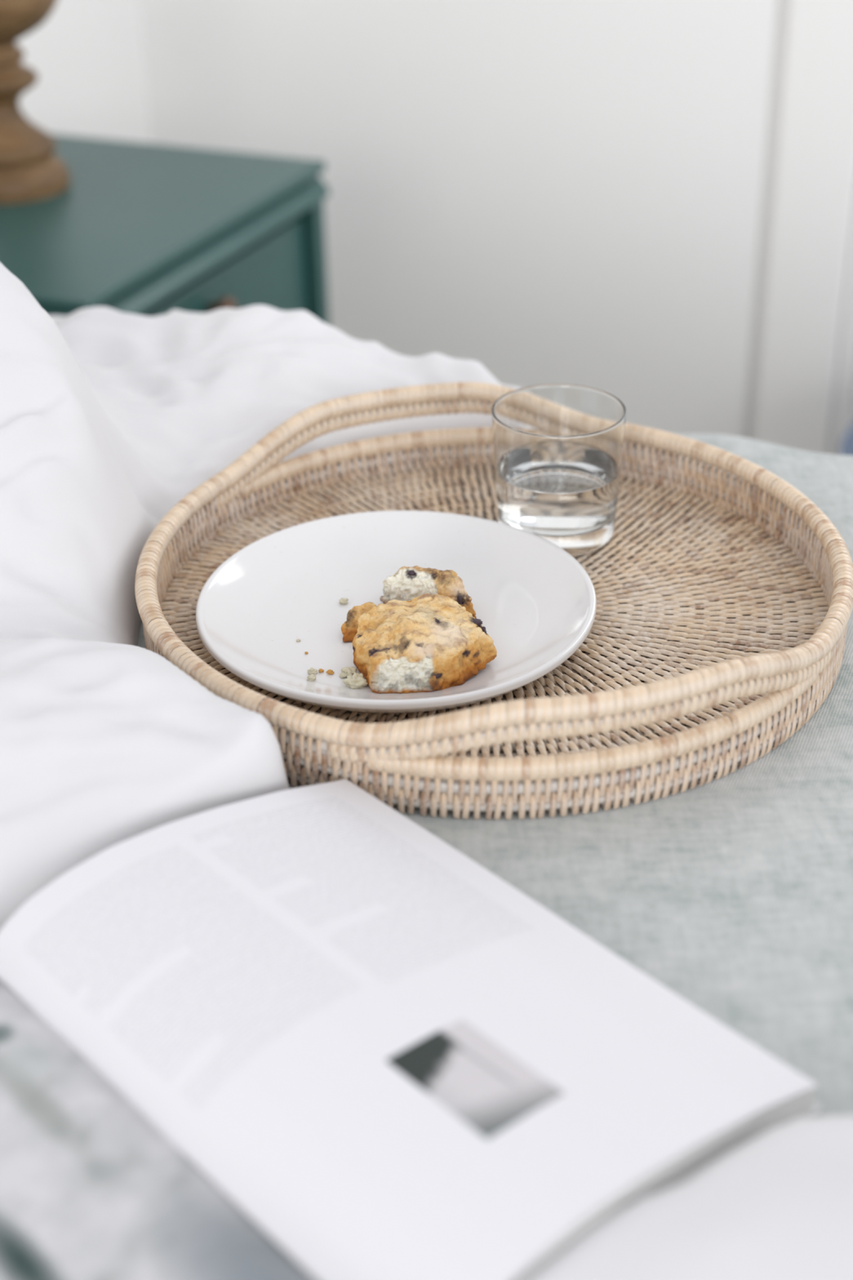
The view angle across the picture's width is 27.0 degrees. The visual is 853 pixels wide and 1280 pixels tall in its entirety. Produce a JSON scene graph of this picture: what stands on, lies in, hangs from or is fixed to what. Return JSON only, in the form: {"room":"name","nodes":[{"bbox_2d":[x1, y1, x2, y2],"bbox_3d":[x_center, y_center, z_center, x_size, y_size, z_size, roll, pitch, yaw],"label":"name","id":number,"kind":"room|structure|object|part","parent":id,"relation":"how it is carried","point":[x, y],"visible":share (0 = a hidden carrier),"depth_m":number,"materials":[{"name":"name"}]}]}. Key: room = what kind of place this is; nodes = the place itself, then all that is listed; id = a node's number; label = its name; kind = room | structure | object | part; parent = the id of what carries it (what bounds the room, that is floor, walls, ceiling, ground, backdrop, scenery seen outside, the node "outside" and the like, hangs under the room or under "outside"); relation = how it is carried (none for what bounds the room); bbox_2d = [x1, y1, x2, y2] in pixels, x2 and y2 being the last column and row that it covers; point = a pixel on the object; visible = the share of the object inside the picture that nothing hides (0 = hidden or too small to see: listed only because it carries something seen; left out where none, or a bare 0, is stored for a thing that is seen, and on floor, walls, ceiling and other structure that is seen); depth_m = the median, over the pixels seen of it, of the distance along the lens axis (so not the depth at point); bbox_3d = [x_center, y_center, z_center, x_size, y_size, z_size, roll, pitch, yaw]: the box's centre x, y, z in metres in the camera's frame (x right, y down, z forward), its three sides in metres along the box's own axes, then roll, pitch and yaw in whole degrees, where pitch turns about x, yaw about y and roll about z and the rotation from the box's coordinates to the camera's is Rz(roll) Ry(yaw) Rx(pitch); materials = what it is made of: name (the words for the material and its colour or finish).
{"room":"bedroom","nodes":[
{"label":"bedroom","id":0,"kind":"room"},
{"bbox_2d":[16,0,151,143],"bbox_3d":[-0.932,-0.885,1.231,0.100,2.600,2.700,10,32,19],"label":"wall","id":1,"kind":"structure","parent":0,"point":[86,57],"depth_m":2.45,"materials":[{"name":"paint"}]},
{"bbox_2d":[137,0,852,453],"bbox_3d":[0.076,-1.405,2.084,1.035,2.600,0.100,10,32,19],"label":"wall","id":2,"kind":"structure","parent":0,"point":[533,193],"depth_m":2.47,"materials":[{"name":"paint"}]},
{"bbox_2d":[754,0,852,453],"bbox_3d":[0.496,-1.089,2.023,0.105,2.100,0.022,10,32,19],"label":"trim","id":3,"kind":"structure","parent":2,"relation":"attached to","point":[811,232],"depth_m":2.33,"materials":[{"name":"paint"}]},
{"bbox_2d":[830,244,852,454],"bbox_3d":[0.564,-1.087,2.018,0.020,2.100,0.045,10,32,19],"label":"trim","id":4,"kind":"structure","parent":2,"relation":"attached to","point":[844,400],"depth_m":2.42,"materials":[{"name":"paint"}]},
{"bbox_2d":[850,405,852,426],"bbox_3d":[0.973,-0.999,1.883,0.856,2.050,0.033,10,32,19],"label":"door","id":5,"kind":"structure","parent":2,"relation":"in","point":[851,420],"depth_m":2.45,"materials":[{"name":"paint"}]},
{"bbox_3d":[0.812,0.984,0.596,5.404,0.050,5.294,-1,30,0],"label":"floor","id":6,"kind":"structure","parent":0,"visible":0},
{"bbox_2d":[0,133,329,324],"bbox_3d":[-0.421,-0.205,2.031,0.490,0.600,0.500,11,33,20],"label":"nightstand","id":7,"kind":"object","parent":6,"relation":"on","point":[148,229],"visible":0.19,"depth_m":1.86,"materials":[{"name":"teal paint"}]},
{"bbox_2d":[0,0,70,204],"bbox_3d":[-0.456,-0.740,1.779,0.320,0.580,0.320,-1,30,0],"label":"table lamp","id":8,"kind":"object","parent":7,"relation":"on","point":[30,170],"visible":1,"depth_m":1.86,"materials":[{"name":"brown wood"}]},
{"bbox_3d":[-0.429,-0.441,1.895,0.483,0.033,0.498,11,33,20],"label":"moulding","id":9,"kind":"part","parent":7,"relation":"part of","materials":[{"name":"teal paint"}]},
{"bbox_3d":[-0.212,-0.342,1.845,0.030,0.030,0.029,-1,30,1],"label":"knob","id":10,"kind":"part","parent":7,"relation":"part of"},
{"bbox_3d":[-0.422,-0.325,1.961,0.432,0.207,0.440,11,33,20],"label":"drawer","id":11,"kind":"part","parent":7,"relation":"part of","materials":[{"name":"teal paint"}]},
{"bbox_3d":[-0.330,-0.299,2.228,0.466,0.560,0.024,11,33,20],"label":"panel","id":12,"kind":"part","parent":7,"relation":"part of","materials":[{"name":"teal paint"}]},
{"bbox_2d":[840,425,852,455],"bbox_3d":[0.718,-0.108,2.119,0.481,0.307,0.481,-1,30,0],"label":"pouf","id":13,"kind":"object","parent":6,"relation":"on","point":[846,445],"visible":0.12,"depth_m":2.11,"materials":[{"name":"blue fabric"}]},
{"bbox_2d":[849,435,852,455],"bbox_3d":[0.718,-0.108,2.119,0.481,0.307,0.481,-1,30,0],"label":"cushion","id":14,"kind":"object","parent":13,"relation":"on","point":[851,437],"depth_m":2.10,"materials":[{"name":"blue fabric"}]},
{"bbox_3d":[-0.161,0.443,0.923,2.288,0.510,2.026,-1,30,0],"label":"mattress","id":15,"kind":"object","parent":6,"relation":"on","visible":0},
{"bbox_2d":[137,433,852,1116],"bbox_3d":[-0.146,0.408,0.917,1.971,0.555,1.505,10,32,19],"label":"coverlet","id":16,"kind":"object","parent":15,"relation":"on","point":[733,892],"visible":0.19,"depth_m":0.87,"materials":[{"name":"grey fabric"}]},
{"bbox_2d":[0,262,521,929],"bbox_3d":[-0.571,-0.021,0.916,0.972,0.219,1.434,10,32,19],"label":"duvet","id":17,"kind":"object","parent":16,"relation":"on","point":[109,418],"visible":0.88,"depth_m":1.06,"materials":[{"name":"white fabric"}]},
{"bbox_2d":[0,778,823,1279],"bbox_3d":[-0.098,0.195,0.695,0.429,0.046,0.304,-25,38,-35],"label":"open book","id":18,"kind":"object","parent":16,"relation":"on","point":[301,1033],"visible":0.99,"depth_m":0.71,"materials":[{"name":"white paper"}]},
{"bbox_2d":[134,382,852,819],"bbox_3d":[0.040,-0.044,1.077,0.429,0.071,0.429,-8,31,-11],"label":"rattan tray","id":19,"kind":"object","parent":16,"relation":"on","point":[588,732],"visible":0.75,"depth_m":1.06,"materials":[{"name":"beige wicker"}]},
{"bbox_2d":[195,510,596,712],"bbox_3d":[-0.018,-0.017,1.060,0.238,0.022,0.236,-22,36,-31],"label":"plate","id":20,"kind":"object","parent":19,"relation":"on","point":[536,602],"visible":0.91,"depth_m":1.08,"materials":[{"name":"white ceramic"}]},
{"bbox_2d":[306,674,315,681],"bbox_3d":[-0.065,0.021,0.999,0.006,0.004,0.005,-1,30,0],"label":"crumb","id":21,"kind":"object","parent":20,"relation":"on","point":[312,677],"visible":1,"depth_m":1.00,"materials":[{"name":"beige food"}]},
{"bbox_2d":[307,667,317,675],"bbox_3d":[-0.065,0.018,1.007,0.006,0.005,0.005,-9,31,-13],"label":"crumb","id":22,"kind":"object","parent":20,"relation":"on","point":[312,671],"visible":1,"depth_m":1.01,"materials":[{"name":"beige food"}]},
{"bbox_2d":[325,669,334,674],"bbox_3d":[-0.055,0.018,1.007,0.005,0.003,0.004,-1,30,0],"label":"crumb","id":23,"kind":"object","parent":20,"relation":"on","point":[330,671],"visible":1,"depth_m":1.01,"materials":[{"name":"orange food"}]},
{"bbox_2d":[338,597,348,604],"bbox_3d":[-0.050,-0.023,1.078,0.006,0.005,0.006,-1,30,0],"label":"crumb","id":24,"kind":"object","parent":20,"relation":"on","point":[343,601],"visible":1,"depth_m":1.08,"materials":[{"name":"beige food"}]},
{"bbox_2d":[338,666,356,678],"bbox_3d":[-0.044,0.018,1.004,0.010,0.007,0.008,8,31,15],"label":"crumb","id":25,"kind":"object","parent":20,"relation":"on","point":[345,671],"visible":1,"depth_m":1.00,"materials":[{"name":"beige food"}]},
{"bbox_2d":[342,672,368,688],"bbox_3d":[-0.039,0.023,0.994,0.014,0.009,0.011,-1,30,0],"label":"crumb","id":26,"kind":"object","parent":20,"relation":"on","point":[357,681],"visible":1,"depth_m":0.99,"materials":[{"name":"beige food"}]},
{"bbox_2d":[341,601,377,642],"bbox_3d":[-0.040,-0.011,1.042,0.017,0.017,0.027,13,33,23],"label":"scone piece","id":27,"kind":"object","parent":20,"relation":"on","point":[348,628],"visible":0.5,"depth_m":1.04,"materials":[{"name":"brown food"}]},
{"bbox_2d":[351,593,497,693],"bbox_3d":[-0.001,0.000,1.006,0.082,0.034,0.069,-1,30,0],"label":"scone piece","id":28,"kind":"object","parent":20,"relation":"on","point":[427,642],"visible":1,"depth_m":0.99,"materials":[{"name":"brown food"}]},
{"bbox_2d":[379,565,476,618],"bbox_3d":[0.003,-0.032,1.063,0.064,0.030,0.040,8,31,15],"label":"scone piece","id":29,"kind":"object","parent":20,"relation":"on","point":[407,584],"visible":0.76,"depth_m":1.05,"materials":[{"name":"beige food"}]},
{"bbox_3d":[-0.011,-0.141,1.218,0.302,0.042,0.071,-9,31,-14],"label":"handle","id":30,"kind":"part","parent":19,"relation":"part of","materials":[{"name":"wicker"}]},
{"bbox_2d":[491,383,626,556],"bbox_3d":[0.085,-0.108,1.147,0.085,0.087,0.085,5,31,11],"label":"water glass","id":31,"kind":"object","parent":19,"relation":"on","point":[557,448],"visible":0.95,"depth_m":1.12,"materials":[{"name":"clear glass"}]},
{"bbox_3d":[0.094,0.029,0.923,0.302,0.042,0.071,-10,31,-15],"label":"handle","id":32,"kind":"part","parent":19,"relation":"part of","materials":[{"name":"wicker"}]},
{"bbox_2d":[523,1115,852,1279],"bbox_3d":[0.178,0.276,0.551,0.533,0.049,0.345,-1,30,0],"label":"sheet","id":33,"kind":"object","parent":16,"relation":"on","point":[778,1206],"visible":1,"depth_m":0.63,"materials":[{"name":"white fabric"}]}
]}

